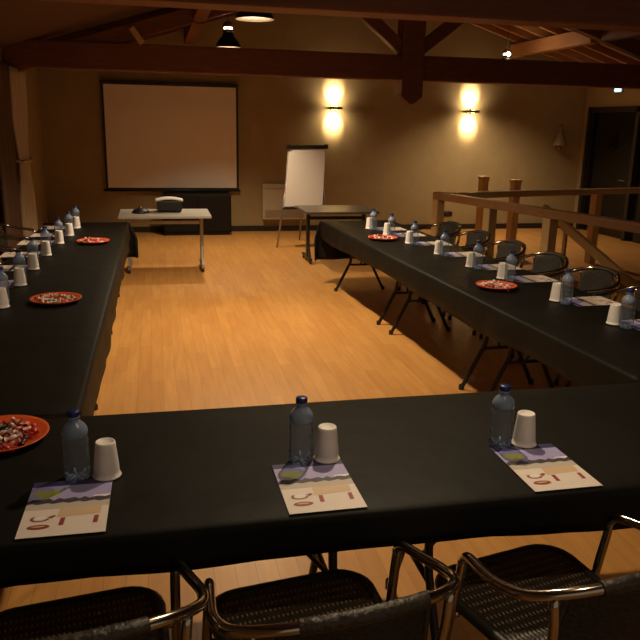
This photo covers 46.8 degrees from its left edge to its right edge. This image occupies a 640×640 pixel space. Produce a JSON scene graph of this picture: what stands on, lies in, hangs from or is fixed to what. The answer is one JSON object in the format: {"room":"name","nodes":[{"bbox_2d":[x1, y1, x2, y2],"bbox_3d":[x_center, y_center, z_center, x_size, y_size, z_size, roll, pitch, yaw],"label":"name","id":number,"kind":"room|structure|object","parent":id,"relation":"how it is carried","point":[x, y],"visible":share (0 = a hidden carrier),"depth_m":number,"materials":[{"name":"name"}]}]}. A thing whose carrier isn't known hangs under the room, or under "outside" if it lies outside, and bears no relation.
{"room":"conference room","nodes":[
{"label":"conference room","id":0,"kind":"room"},
{"bbox_2d":[0,47,47,261],"bbox_3d":[-2.788,-0.747,4.498,0.150,2.516,14.450,-2,15,-12],"label":"wall","id":1,"kind":"structure","parent":0,"point":[33,108],"depth_m":10.72,"materials":[{"name":"beige paint"}]},
{"bbox_2d":[51,7,182,40],"bbox_3d":[-1.341,-3.987,9.201,4.867,1.586,0.070,-2,15,-12],"label":"trim","id":2,"kind":"structure","parent":1,"relation":"attached to","point":[164,10],"depth_m":9.01,"materials":[{"name":"wood"}]},
{"bbox_2d":[37,12,236,69],"bbox_3d":[-1.786,-4.521,11.183,4.867,1.586,0.070,-2,15,-12],"label":"trim","id":3,"kind":"structure","parent":1,"relation":"attached to","point":[234,13],"depth_m":11.11,"materials":[{"name":"wood"}]},
{"bbox_2d":[1,8,639,104],"bbox_3d":[0.789,-3.713,9.385,9.100,1.874,0.315,-2,15,-12],"label":"roof truss","id":4,"kind":"object","parent":1,"relation":"attached to","point":[106,50],"depth_m":9.29,"materials":[{"name":"wood"}]},
{"bbox_2d":[9,66,37,240],"bbox_3d":[-3.554,-1.820,8.882,0.154,2.260,1.053,-2,15,-12],"label":"curtain","id":5,"kind":"object","parent":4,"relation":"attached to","point":[17,79],"visible":0.78,"depth_m":8.71,"materials":[{"name":"fabric"}]},
{"bbox_2d":[34,0,639,31],"bbox_3d":[1.905,-2.392,4.404,9.100,1.839,0.280,-2,15,-12],"label":"roof truss","id":6,"kind":"object","parent":1,"relation":"attached to","point":[611,15],"visible":1,"depth_m":4.23,"materials":[{"name":"wood"}]},
{"bbox_3d":[-3.422,-2.719,7.830,0.146,0.023,1.410,-2,15,-12],"label":"rail","id":7,"kind":"object","parent":1,"relation":"attached to","visible":0},
{"bbox_2d":[0,63,22,260],"bbox_3d":[-3.342,-1.565,7.933,0.084,2.260,0.864,-2,15,-12],"label":"curtain","id":8,"kind":"object","parent":7,"relation":"hanging from","point":[10,205],"visible":0.81,"depth_m":7.84,"materials":[{"name":"fabric"}]},
{"bbox_2d":[0,0,165,46],"bbox_3d":[-0.403,-2.803,4.480,5.250,1.748,15.050,-2,15,-12],"label":"ceiling","id":9,"kind":"structure","parent":0,"point":[20,20],"depth_m":7.78,"materials":[{"name":"wood"}]},
{"bbox_2d":[193,9,210,20],"bbox_3d":[-0.900,-3.013,6.405,0.150,0.200,5.040,-2,15,-12],"label":"trim","id":10,"kind":"structure","parent":9,"relation":"attached to","point":[198,14],"depth_m":8.32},
{"bbox_2d":[215,21,240,47],"bbox_3d":[-1.177,-3.832,9.460,0.330,0.657,0.330,-2,15,-12],"label":"pendant lamp","id":11,"kind":"object","parent":9,"relation":"hanging from","point":[228,40],"visible":0.94,"depth_m":9.43,"materials":[{"name":"black"}]},
{"bbox_2d":[235,11,274,21],"bbox_3d":[-0.532,-2.828,6.007,0.330,0.727,0.330,-2,15,-12],"label":"pendant lamp","id":12,"kind":"object","parent":9,"relation":"hanging from","point":[241,15],"visible":0.52,"depth_m":6.03,"materials":[{"name":"black"}]},
{"bbox_2d":[37,13,586,226],"bbox_3d":[0.200,-3.457,12.174,9.300,4.150,0.150,-2,15,-12],"label":"wall","id":13,"kind":"structure","parent":0,"point":[386,155],"depth_m":12.25,"materials":[{"name":"beige paint"}]},
{"bbox_2d":[99,80,239,190],"bbox_3d":[-2.330,-2.864,11.638,2.140,1.662,0.088,-2,15,-12],"label":"projection screen","id":14,"kind":"object","parent":13,"relation":"attached to","point":[158,136],"visible":1,"depth_m":11.62,"materials":[{"name":"beige fabric"}]},
{"bbox_2d":[184,21,203,43],"bbox_3d":[-1.750,-4.032,10.194,0.150,0.200,2.470,-2,15,-12],"label":"trim","id":15,"kind":"structure","parent":13,"relation":"attached to","point":[191,32],"depth_m":10.15,"materials":[{"name":"wood"}]},
{"bbox_2d":[262,184,305,219],"bbox_3d":[-0.591,-1.960,12.261,0.735,0.580,0.086,-2,15,-12],"label":"heater","id":16,"kind":"object","parent":13,"relation":"attached to","point":[272,194],"visible":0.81,"depth_m":12.20,"materials":[{"name":"beige metal"}]},
{"bbox_2d":[265,210,303,217],"bbox_3d":[-0.585,-1.764,12.275,0.650,0.125,0.010,-2,15,-12],"label":"grille","id":17,"kind":"object","parent":16,"relation":"attached to","point":[268,213],"depth_m":12.27,"materials":[{"name":"beige"}]},
{"bbox_2d":[132,223,572,231],"bbox_3d":[0.179,-1.570,12.589,9.100,0.090,0.015,-2,15,-12],"label":"baseboard","id":18,"kind":"structure","parent":13,"relation":"attached to","point":[503,225],"depth_m":12.44,"materials":[{"name":"brown wood"}]},
{"bbox_2d":[510,31,598,57],"bbox_3d":[3.526,-4.223,11.326,0.150,0.200,2.470,-2,15,-12],"label":"beam","id":19,"kind":"structure","parent":13,"relation":"attached to","point":[568,40],"depth_m":11.20,"materials":[{"name":"brown wood"}]},
{"bbox_2d":[553,124,565,148],"bbox_3d":[4.200,-3.204,12.937,0.230,0.429,0.234,-2,15,-12],"label":"wall ornament","id":20,"kind":"object","parent":13,"relation":"attached to","point":[559,141],"visible":1,"depth_m":12.89,"materials":[{"name":"brown ceramic"}]},
{"bbox_2d":[0,228,639,639],"bbox_3d":[1.704,0.382,5.809,9.300,0.160,14.650,-2,15,-12],"label":"floor","id":21,"kind":"structure","parent":0,"point":[262,324],"depth_m":5.88,"materials":[{"name":"brown wood"}]},
{"bbox_2d":[0,235,24,262],"bbox_3d":[-2.760,-0.409,6.633,0.614,0.779,0.603,-2,15,-13],"label":"cafe chair","id":22,"kind":"object","parent":21,"relation":"on","point":[1,236],"visible":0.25,"depth_m":6.80,"materials":[{"name":"metal"}]},
{"bbox_2d":[0,223,35,261],"bbox_3d":[-2.898,-0.574,7.246,0.614,0.779,0.603,-3,15,-14],"label":"cafe chair","id":23,"kind":"object","parent":21,"relation":"on","point":[3,242],"visible":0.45,"depth_m":7.29,"materials":[{"name":"black"}]},
{"bbox_2d":[34,414,66,418],"bbox_3d":[-1.436,0.476,3.482,0.750,0.732,1.720,-2,15,-12],"label":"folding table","id":24,"kind":"object","parent":21,"relation":"on","point":[50,416],"visible":0.02,"depth_m":2.64,"materials":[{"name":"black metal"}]},
{"bbox_2d":[0,559,208,639],"bbox_3d":[-0.587,0.914,1.792,0.603,0.779,0.614,-4,16,-20],"label":"cafe chair","id":25,"kind":"object","parent":21,"relation":"on","point":[129,612],"visible":1,"depth_m":1.94,"materials":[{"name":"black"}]},
{"bbox_2d":[118,209,211,273],"bbox_3d":[-1.856,-0.949,8.907,1.055,0.690,0.760,-2,15,-12],"label":"table","id":26,"kind":"object","parent":21,"relation":"on","point":[127,214],"visible":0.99,"depth_m":8.77,"materials":[{"name":"laminate"}]},
{"bbox_2d":[132,206,149,213],"bbox_3d":[-2.111,-1.302,8.712,0.210,0.082,0.210,-2,15,-12],"label":"speaker","id":27,"kind":"object","parent":26,"relation":"on","point":[140,210],"visible":1,"depth_m":8.65},
{"bbox_2d":[156,197,182,211],"bbox_3d":[-1.815,-1.394,8.917,0.320,0.166,0.278,-2,15,-12],"label":"projector","id":28,"kind":"object","parent":26,"relation":"on","point":[163,203],"visible":1,"depth_m":8.80,"materials":[{"name":"black plastic"}]},
{"bbox_2d":[162,193,231,234],"bbox_3d":[-1.965,-1.695,11.828,1.060,0.635,0.441,-2,15,-12],"label":"base cabinet","id":29,"kind":"object","parent":21,"relation":"on","point":[218,205],"visible":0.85,"depth_m":11.67,"materials":[{"name":"wood"}]},
{"bbox_2d":[276,144,327,247],"bbox_3d":[-0.295,-1.851,10.934,0.808,1.470,0.763,-2,15,-12],"label":"easel","id":30,"kind":"object","parent":21,"relation":"on","point":[305,169],"visible":0.84,"depth_m":10.62,"materials":[{"name":"paper"}]},
{"bbox_2d":[306,552,336,573],"bbox_3d":[-0.665,0.797,2.327,1.720,0.732,0.750,-2,15,-12],"label":"folding table","id":31,"kind":"object","parent":21,"relation":"on","point":[317,560],"visible":0.08,"depth_m":2.47,"materials":[{"name":"black metal"}]},
{"bbox_2d":[202,541,459,639],"bbox_3d":[-0.005,0.900,1.893,0.603,0.779,0.614,-4,16,-20],"label":"cafe chair","id":32,"kind":"object","parent":21,"relation":"on","point":[334,604],"visible":0.99,"depth_m":1.85,"materials":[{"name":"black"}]},
{"bbox_2d":[295,205,379,263],"bbox_3d":[0.204,-1.113,9.685,0.940,0.690,0.800,-2,15,-12],"label":"table","id":33,"kind":"object","parent":21,"relation":"on","point":[309,210],"visible":0.7,"depth_m":9.56,"materials":[{"name":"laminate"}]},
{"bbox_2d":[334,255,435,324],"bbox_3d":[0.617,-0.498,7.326,0.750,0.732,1.720,-3,15,-15],"label":"folding table","id":34,"kind":"object","parent":21,"relation":"on","point":[395,292],"visible":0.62,"depth_m":6.79,"materials":[{"name":"black metal"}]},
{"bbox_2d":[385,542,438,639],"bbox_3d":[1.021,0.736,2.689,1.720,0.732,0.750,-2,15,-12],"label":"folding table","id":35,"kind":"object","parent":21,"relation":"on","point":[426,572],"visible":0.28,"depth_m":2.43,"materials":[{"name":"black metal"}]},
{"bbox_2d":[0,383,639,587],"bbox_3d":[0.191,0.469,2.431,3.661,0.133,0.876,-2,15,-12],"label":"tablecloth","id":36,"kind":"object","parent":35,"relation":"on","point":[200,488],"visible":0.97,"depth_m":2.17,"materials":[{"name":"fabric"}]},
{"bbox_2d":[0,415,49,452],"bbox_3d":[-1.030,0.373,2.381,0.302,0.024,0.302,-2,15,-12],"label":"plate","id":37,"kind":"object","parent":36,"relation":"on","point":[43,427],"visible":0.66,"depth_m":2.44,"materials":[{"name":"orange"}]},
{"bbox_2d":[4,432,21,442],"bbox_3d":[-0.971,0.370,2.341,0.054,0.027,0.021,-5,16,-24],"label":"wrapped candy","id":38,"kind":"object","parent":37,"relation":"on","point":[14,436],"visible":1,"depth_m":2.34,"materials":[{"name":"beige"}]},
{"bbox_2d":[15,479,111,538],"bbox_3d":[-0.675,0.497,1.981,0.215,0.002,0.297,-2,15,-12],"label":"flyer","id":39,"kind":"object","parent":36,"relation":"on","point":[57,508],"visible":1,"depth_m":1.96,"materials":[{"name":"beige paper"}]},
{"bbox_2d":[61,408,90,480],"bbox_3d":[-0.699,0.355,2.115,0.073,0.208,0.073,8,16,25],"label":"water bottle","id":40,"kind":"object","parent":36,"relation":"on","point":[71,413],"visible":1,"depth_m":2.12,"materials":[{"name":"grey plastic"}]},
{"bbox_2d":[92,437,121,480],"bbox_3d":[-0.619,0.401,2.143,0.083,0.108,0.083,-2,15,-12],"label":"cup","id":41,"kind":"object","parent":36,"relation":"on","point":[106,462],"visible":1,"depth_m":2.12,"materials":[{"name":"white"}]},
{"bbox_2d":[289,395,312,463],"bbox_3d":[-0.057,0.332,2.253,0.073,0.208,0.073,-10,18,-36],"label":"water bottle","id":42,"kind":"object","parent":36,"relation":"on","point":[301,399],"visible":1,"depth_m":2.26,"materials":[{"name":"blue"}]},
{"bbox_2d":[272,459,366,514],"bbox_3d":[-0.009,0.473,2.124,0.215,0.002,0.297,-2,15,-13],"label":"flyer","id":43,"kind":"object","parent":36,"relation":"on","point":[306,487],"visible":1,"depth_m":2.11,"materials":[{"name":"beige paper"}]},
{"bbox_2d":[313,423,339,463],"bbox_3d":[0.022,0.378,2.281,0.083,0.108,0.083,-2,15,-12],"label":"cup","id":44,"kind":"object","parent":36,"relation":"on","point":[326,450],"visible":1,"depth_m":2.26,"materials":[{"name":"white"}]},
{"bbox_2d":[489,384,514,447],"bbox_3d":[0.590,0.309,2.392,0.073,0.208,0.073,14,20,40],"label":"water bottle","id":45,"kind":"object","parent":36,"relation":"on","point":[503,387],"visible":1,"depth_m":2.40,"materials":[{"name":"blue"}]},
{"bbox_2d":[512,410,536,447],"bbox_3d":[0.670,0.354,2.420,0.083,0.108,0.083,-2,15,-12],"label":"cup","id":46,"kind":"object","parent":36,"relation":"on","point":[524,434],"visible":0.98,"depth_m":2.40,"materials":[{"name":"white"}]},
{"bbox_2d":[490,443,602,491],"bbox_3d":[0.687,0.448,2.273,0.215,0.002,0.297,-2,15,-12],"label":"flyer","id":47,"kind":"object","parent":36,"relation":"on","point":[543,467],"visible":1,"depth_m":2.26,"materials":[{"name":"beige paper"}]},
{"bbox_2d":[398,221,461,299],"bbox_3d":[1.148,-0.645,7.825,0.614,0.779,0.603,-3,15,-17],"label":"cafe chair","id":48,"kind":"object","parent":21,"relation":"on","point":[451,226],"visible":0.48,"depth_m":7.87,"materials":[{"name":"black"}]},
{"bbox_2d":[422,230,490,316],"bbox_3d":[1.314,-0.481,7.218,0.614,0.779,0.603,-2,15,-13],"label":"cafe chair","id":49,"kind":"object","parent":21,"relation":"on","point":[473,236],"visible":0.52,"depth_m":7.25,"materials":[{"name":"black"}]},
{"bbox_2d":[389,290,533,389],"bbox_3d":[1.058,-0.063,5.714,0.750,0.732,1.720,-3,15,-15],"label":"folding table","id":50,"kind":"object","parent":21,"relation":"on","point":[483,347],"visible":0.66,"depth_m":5.16,"materials":[{"name":"black metal"}]},
{"bbox_2d":[314,220,639,385],"bbox_3d":[1.048,-0.229,5.722,0.946,0.430,5.278,-3,15,-15],"label":"tablecloth","id":51,"kind":"object","parent":50,"relation":"on","point":[578,343],"visible":0.8,"depth_m":4.46,"materials":[{"name":"fabric"}]},
{"bbox_2d":[314,220,391,260],"bbox_3d":[0.390,-0.877,8.123,0.945,0.430,0.132,-3,15,-15],"label":"drape","id":52,"kind":"object","parent":51,"relation":"hanging from","point":[322,250],"depth_m":8.10,"materials":[{"name":"fabric"}]},
{"bbox_2d":[366,217,372,228],"bbox_3d":[0.497,-0.972,7.423,0.083,0.108,0.083,-2,15,-12],"label":"cup","id":53,"kind":"object","parent":51,"relation":"on","point":[369,222],"visible":0.98,"depth_m":7.40,"materials":[{"name":"white"}]},
{"bbox_2d":[368,235,397,240],"bbox_3d":[0.571,-0.746,6.740,0.270,0.024,0.270,-2,15,-12],"label":"plate","id":54,"kind":"object","parent":51,"relation":"on","point":[396,237],"visible":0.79,"depth_m":6.66,"materials":[{"name":"orange"}]},
{"bbox_2d":[383,223,390,234],"bbox_3d":[0.640,-0.869,7.046,0.083,0.108,0.083,-2,15,-12],"label":"cup","id":55,"kind":"object","parent":51,"relation":"on","point":[386,225],"visible":0.93,"depth_m":7.02,"materials":[{"name":"white"}]},
{"bbox_2d":[391,233,424,236],"bbox_3d":[0.841,-0.814,7.057,0.297,0.002,0.215,-2,15,-13],"label":"flyer","id":56,"kind":"object","parent":51,"relation":"on","point":[396,234],"visible":0.81,"depth_m":7.06,"materials":[{"name":"beige paper"}]},
{"bbox_2d":[405,231,413,243],"bbox_3d":[0.793,-0.733,6.543,0.083,0.108,0.083,-2,15,-12],"label":"cup","id":57,"kind":"object","parent":51,"relation":"on","point":[407,241],"visible":0.98,"depth_m":6.52,"materials":[{"name":"white"}]},
{"bbox_2d":[414,241,450,245],"bbox_3d":[0.995,-0.677,6.554,0.297,0.002,0.215,-2,15,-13],"label":"flyer","id":58,"kind":"object","parent":51,"relation":"on","point":[418,243],"visible":0.72,"depth_m":6.54,"materials":[{"name":"beige paper"}]},
{"bbox_2d":[433,240,443,254],"bbox_3d":[0.967,-0.591,6.018,0.083,0.108,0.083,-2,15,-12],"label":"cup","id":59,"kind":"object","parent":51,"relation":"on","point":[438,250],"visible":0.96,"depth_m":5.99,"materials":[{"name":"white"}]},
{"bbox_2d":[443,252,483,256],"bbox_3d":[1.168,-0.535,6.029,0.297,0.002,0.215,-3,15,-14],"label":"flyer","id":60,"kind":"object","parent":51,"relation":"on","point":[451,254],"visible":0.61,"depth_m":6.02,"materials":[{"name":"beige paper"}]},
{"bbox_2d":[465,252,475,266],"bbox_3d":[1.123,-0.451,5.500,0.083,0.108,0.083,-2,15,-12],"label":"cup","id":61,"kind":"object","parent":51,"relation":"on","point":[470,256],"visible":0.97,"depth_m":5.47,"materials":[{"name":"white"}]},
{"bbox_2d":[476,280,516,290],"bbox_3d":[1.143,-0.220,4.795,0.265,0.024,0.265,-2,15,-12],"label":"plate","id":62,"kind":"object","parent":51,"relation":"on","point":[514,285],"visible":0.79,"depth_m":4.78,"materials":[{"name":"orange"}]},
{"bbox_2d":[477,264,520,269],"bbox_3d":[1.325,-0.395,5.511,0.297,0.002,0.215,-2,15,-13],"label":"flyer","id":63,"kind":"object","parent":51,"relation":"on","point":[484,266],"visible":0.85,"depth_m":5.50,"materials":[{"name":"beige paper"}]},
{"bbox_2d":[496,262,507,278],"bbox_3d":[1.258,-0.340,5.093,0.083,0.108,0.083,-2,15,-12],"label":"cup","id":64,"kind":"object","parent":51,"relation":"on","point":[501,272],"visible":0.96,"depth_m":5.07,"materials":[{"name":"white"}]},
{"bbox_2d":[504,250,516,281],"bbox_3d":[1.291,-0.367,5.003,0.073,0.208,0.073,7,16,21],"label":"water bottle","id":65,"kind":"object","parent":51,"relation":"on","point":[510,251],"visible":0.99,"depth_m":5.01,"materials":[{"name":"blue"}]},
{"bbox_2d":[508,275,557,282],"bbox_3d":[1.460,-0.285,5.104,0.297,0.002,0.215,-3,15,-15],"label":"flyer","id":66,"kind":"object","parent":51,"relation":"on","point":[530,278],"visible":0.98,"depth_m":5.10,"materials":[{"name":"beige paper"}]},
{"bbox_2d":[549,282,562,301],"bbox_3d":[1.429,-0.171,4.463,0.083,0.108,0.083,-2,15,-12],"label":"cup","id":67,"kind":"object","parent":51,"relation":"on","point":[555,291],"visible":0.97,"depth_m":4.44,"materials":[{"name":"white"}]},
{"bbox_2d":[559,269,573,304],"bbox_3d":[1.461,-0.197,4.374,0.073,0.208,0.073,10,17,30],"label":"water bottle","id":68,"kind":"object","parent":51,"relation":"on","point":[567,270],"visible":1,"depth_m":4.38,"materials":[{"name":"blue"}]},
{"bbox_2d":[563,296,620,305],"bbox_3d":[1.630,-0.115,4.475,0.297,0.002,0.215,-3,15,-15],"label":"flyer","id":69,"kind":"object","parent":51,"relation":"on","point":[593,300],"visible":0.96,"depth_m":4.47,"materials":[{"name":"beige paper"}]},
{"bbox_2d":[606,303,621,325],"bbox_3d":[1.576,-0.033,3.953,0.083,0.108,0.083,-2,15,-12],"label":"cup","id":70,"kind":"object","parent":51,"relation":"on","point":[614,310],"visible":0.97,"depth_m":3.93,"materials":[{"name":"white"}]},
{"bbox_2d":[619,289,636,328],"bbox_3d":[1.609,-0.060,3.864,0.073,0.208,0.073,-7,17,-28],"label":"water bottle","id":71,"kind":"object","parent":51,"relation":"on","point":[628,290],"visible":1,"depth_m":3.87,"materials":[{"name":"blue"}]},
{"bbox_2d":[621,319,639,329],"bbox_3d":[1.778,0.023,3.965,0.297,0.002,0.215,-3,15,-16],"label":"flyer","id":72,"kind":"object","parent":51,"relation":"on","point":[636,325],"visible":0.84,"depth_m":3.97,"materials":[{"name":"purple paper"}]},
{"bbox_2d":[475,176,489,229],"bbox_3d":[2.425,-1.631,11.125,0.124,1.045,0.124,-6,16,-26],"label":"newel post","id":73,"kind":"object","parent":21,"relation":"on","point":[483,182],"visible":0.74,"depth_m":11.05,"materials":[{"name":"brown wood"}]},
{"bbox_2d":[448,239,525,335],"bbox_3d":[1.479,-0.318,6.616,0.614,0.779,0.603,-2,15,-13],"label":"cafe chair","id":74,"kind":"object","parent":21,"relation":"on","point":[503,249],"visible":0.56,"depth_m":6.65,"materials":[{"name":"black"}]},
{"bbox_2d":[505,179,521,239],"bbox_3d":[2.748,-1.473,10.551,0.124,1.045,0.124,-6,16,-26],"label":"newel post","id":75,"kind":"object","parent":21,"relation":"on","point":[515,184],"visible":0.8,"depth_m":10.51,"materials":[{"name":"brown wood"}]},
{"bbox_2d":[479,251,568,357],"bbox_3d":[1.643,-0.156,6.015,0.614,0.779,0.603,-3,15,-15],"label":"cafe chair","id":76,"kind":"object","parent":21,"relation":"on","point":[548,262],"visible":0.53,"depth_m":6.05,"materials":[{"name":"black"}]},
{"bbox_2d":[431,192,639,257],"bbox_3d":[2.426,-0.459,6.779,0.110,1.000,4.802,-6,16,-26],"label":"stair railing","id":77,"kind":"object","parent":21,"relation":"on","point":[550,216],"visible":0.59,"depth_m":7.25,"materials":[{"name":"brown wood"}]},
{"bbox_2d":[434,514,639,639],"bbox_3d":[0.647,0.874,2.043,0.603,0.779,0.614,-5,16,-24],"label":"cafe chair","id":78,"kind":"object","parent":21,"relation":"on","point":[533,591],"visible":0.96,"depth_m":1.98,"materials":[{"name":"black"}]},
{"bbox_2d":[446,187,639,263],"bbox_3d":[3.263,-1.210,9.692,3.940,0.995,0.105,-6,16,-26],"label":"stair railing","id":79,"kind":"object","parent":21,"relation":"on","point":[596,193],"visible":0.8,"depth_m":9.64,"materials":[{"name":"brown wood"}]},
{"bbox_2d":[488,347,639,391],"bbox_3d":[1.499,0.372,4.102,0.750,0.732,1.720,-3,15,-15],"label":"folding table","id":80,"kind":"object","parent":21,"relation":"on","point":[507,362],"visible":0.1,"depth_m":4.75,"materials":[{"name":"metal"}]},
{"bbox_2d":[518,266,620,385],"bbox_3d":[1.809,0.007,5.410,0.614,0.779,0.603,-2,15,-13],"label":"cafe chair","id":81,"kind":"object","parent":21,"relation":"on","point":[597,279],"visible":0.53,"depth_m":5.43,"materials":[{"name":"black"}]},
{"bbox_2d":[565,284,639,386],"bbox_3d":[1.973,0.170,4.808,0.614,0.779,0.603,-3,15,-14],"label":"cafe chair","id":82,"kind":"object","parent":21,"relation":"on","point":[635,287],"visible":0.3,"depth_m":4.99,"materials":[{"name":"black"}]},
{"bbox_2d":[495,25,639,63],"bbox_3d":[4.339,-3.094,5.465,4.450,1.500,15.050,-2,15,-12],"label":"ceiling","id":83,"kind":"structure","parent":0,"point":[638,37],"depth_m":11.45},
{"bbox_2d":[502,25,511,58],"bbox_3d":[2.836,-4.205,11.161,0.330,0.838,0.330,-2,15,-12],"label":"pendant lamp","id":84,"kind":"object","parent":83,"relation":"hanging from","point":[507,52],"visible":0.43,"depth_m":11.16,"materials":[{"name":"black"}]},
{"bbox_2d":[601,30,639,40],"bbox_3d":[4.376,-3.204,7.537,0.150,0.200,5.040,-2,15,-12],"label":"beam","id":85,"kind":"structure","parent":83,"relation":"attached to","point":[607,35],"depth_m":9.62,"materials":[{"name":"wood"}]},
{"bbox_2d":[573,87,639,228],"bbox_3d":[6.253,-1.194,6.406,0.150,2.764,14.450,-2,15,-12],"label":"wall","id":86,"kind":"structure","parent":0,"point":[595,97],"depth_m":12.54,"materials":[{"name":"beige paint"}]},
{"bbox_2d":[470,23,578,61],"bbox_3d":[2.731,-4.804,12.120,4.067,1.338,0.070,-2,15,-12],"label":"ceiling","id":87,"kind":"structure","parent":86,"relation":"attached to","point":[488,27],"depth_m":12.23,"materials":[{"name":"brown wood"}]},
{"bbox_2d":[491,24,599,62],"bbox_3d":[2.820,-4.697,11.724,4.067,1.338,0.070,-2,15,-12],"label":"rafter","id":88,"kind":"structure","parent":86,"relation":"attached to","point":[514,30],"depth_m":11.88,"materials":[{"name":"brown wood"}]},
{"bbox_2d":[515,26,620,63],"bbox_3d":[2.909,-4.591,11.327,4.067,1.338,0.070,-2,15,-12],"label":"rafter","id":89,"kind":"structure","parent":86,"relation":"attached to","point":[541,33],"depth_m":11.65,"materials":[{"name":"brown wood"}]},
{"bbox_2d":[539,27,639,64],"bbox_3d":[2.998,-4.484,10.931,4.067,1.338,0.070,-2,15,-12],"label":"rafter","id":90,"kind":"structure","parent":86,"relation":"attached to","point":[597,48],"depth_m":11.30,"materials":[{"name":"brown wood"}]},
{"bbox_2d":[563,28,639,60],"bbox_3d":[3.087,-4.377,10.535,4.067,1.338,0.070,-2,15,-12],"label":"trim","id":91,"kind":"structure","parent":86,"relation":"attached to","point":[563,28],"depth_m":10.93,"materials":[{"name":"brown wood"}]},
{"bbox_2d":[576,106,639,243],"bbox_3d":[5.012,-2.325,11.847,0.152,2.120,2.820,-2,15,-12],"label":"door","id":92,"kind":"structure","parent":86,"relation":"in","point":[611,157],"depth_m":12.38,"materials":[{"name":"black wood"}]},
{"bbox_3d":[3.101,1.111,7.543,2.394,2.060,4.688,-2,15,-12],"label":"wall","id":93,"kind":"structure","parent":0,"visible":0},
{"bbox_2d":[543,205,639,289],"bbox_3d":[3.480,-0.006,7.932,0.060,2.110,3.387,-6,16,-26],"label":"stair handrail","id":94,"kind":"object","parent":93,"relation":"attached to","point":[568,229],"visible":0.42,"depth_m":8.50,"materials":[{"name":"brown wood"}]},
{"bbox_3d":[-1.801,0.038,5.110,0.750,0.732,1.720,-2,15,-12],"label":"folding table","id":95,"kind":"object","parent":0,"visible":0},
{"bbox_2d":[0,222,137,415],"bbox_3d":[-1.814,-0.152,5.092,0.986,0.370,5.318,-2,15,-12],"label":"tablecloth","id":96,"kind":"object","parent":95,"relation":"on","point":[53,359],"visible":0.8,"depth_m":3.78,"materials":[{"name":"fabric"}]},
{"bbox_2d":[0,287,9,308],"bbox_3d":[-1.740,-0.123,4.038,0.083,0.108,0.083,-2,15,-12],"label":"cup","id":97,"kind":"object","parent":96,"relation":"on","point":[4,303],"visible":1,"depth_m":4.02,"materials":[{"name":"white"}]},
{"bbox_2d":[0,280,14,286],"bbox_3d":[-2.043,-0.224,4.601,0.297,0.002,0.215,-2,15,-12],"label":"flyer","id":98,"kind":"object","parent":96,"relation":"on","point":[3,283],"visible":0.72,"depth_m":4.62,"materials":[{"name":"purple paper"}]},
{"bbox_2d":[0,265,27,270],"bbox_3d":[-2.152,-0.357,5.097,0.297,0.002,0.215,-2,15,-13],"label":"flyer","id":99,"kind":"object","parent":96,"relation":"on","point":[6,267],"visible":0.69,"depth_m":5.12,"materials":[{"name":"beige paper"}]},
{"bbox_2d":[13,267,26,285],"bbox_3d":[-1.861,-0.269,4.582,0.083,0.108,0.083,-2,15,-12],"label":"cup","id":100,"kind":"object","parent":96,"relation":"on","point":[19,274],"visible":1,"depth_m":4.56,"materials":[{"name":"white"}]},
{"bbox_2d":[0,252,40,256],"bbox_3d":[-2.259,-0.499,5.625,0.297,0.002,0.215,-2,15,-11],"label":"flyer","id":101,"kind":"object","parent":96,"relation":"on","point":[6,254],"visible":0.69,"depth_m":5.61,"materials":[{"name":"beige paper"}]},
{"bbox_2d":[27,253,39,269],"bbox_3d":[-1.971,-0.403,5.078,0.083,0.108,0.083,-2,15,-12],"label":"cup","id":102,"kind":"object","parent":96,"relation":"on","point":[33,264],"visible":1,"depth_m":5.05,"materials":[{"name":"white"}]},
{"bbox_2d":[17,240,54,244],"bbox_3d":[-2.352,-0.645,6.173,0.297,0.002,0.215,-2,15,-11],"label":"flyer","id":103,"kind":"object","parent":96,"relation":"on","point":[52,241],"visible":0.79,"depth_m":6.15,"materials":[{"name":"beige paper"}]},
{"bbox_2d":[41,241,51,255],"bbox_3d":[-2.077,-0.544,5.606,0.083,0.108,0.083,-2,15,-12],"label":"cup","id":104,"kind":"object","parent":96,"relation":"on","point":[45,245],"visible":1,"depth_m":5.58,"materials":[{"name":"white"}]},
{"bbox_2d":[30,233,65,236],"bbox_3d":[-2.412,-0.760,6.602,0.297,0.002,0.215,-2,15,-11],"label":"flyer","id":105,"kind":"object","parent":96,"relation":"on","point":[34,234],"visible":0.8,"depth_m":6.56,"materials":[{"name":"beige paper"}]},
{"bbox_2d":[29,292,81,305],"bbox_3d":[-1.499,-0.117,4.199,0.284,0.024,0.284,-2,15,-12],"label":"plate","id":106,"kind":"object","parent":96,"relation":"on","point":[76,295],"visible":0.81,"depth_m":4.20,"materials":[{"name":"orange"}]},
{"bbox_2d":[55,230,63,243],"bbox_3d":[-2.170,-0.691,6.154,0.083,0.108,0.083,-2,15,-12],"label":"cup","id":107,"kind":"object","parent":96,"relation":"on","point":[59,239],"visible":1,"depth_m":6.13,"materials":[{"name":"white"}]},
{"bbox_2d":[65,223,73,235],"bbox_3d":[-2.230,-0.806,6.582,0.083,0.108,0.083,-2,15,-12],"label":"cup","id":108,"kind":"object","parent":96,"relation":"on","point":[69,231],"visible":1,"depth_m":6.56,"materials":[{"name":"white"}]},
{"bbox_2d":[73,216,80,228],"bbox_3d":[-2.321,-0.930,7.047,0.083,0.108,0.083,-2,15,-12],"label":"cup","id":109,"kind":"object","parent":96,"relation":"on","point":[76,221],"visible":0.88,"depth_m":7.02,"materials":[{"name":"white"}]},
{"bbox_2d":[43,222,137,257],"bbox_3d":[-2.367,-0.814,7.553,0.985,0.370,0.104,-2,15,-12],"label":"tablecloth","id":110,"kind":"object","parent":96,"relation":"hanging from","point":[133,243],"depth_m":7.65,"materials":[{"name":"fabric"}]},
{"bbox_2d":[76,238,109,244],"bbox_3d":[-1.908,-0.662,6.228,0.270,0.024,0.270,-2,15,-12],"label":"plate","id":111,"kind":"object","parent":96,"relation":"on","point":[105,239],"visible":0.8,"depth_m":6.16,"materials":[{"name":"orange"}]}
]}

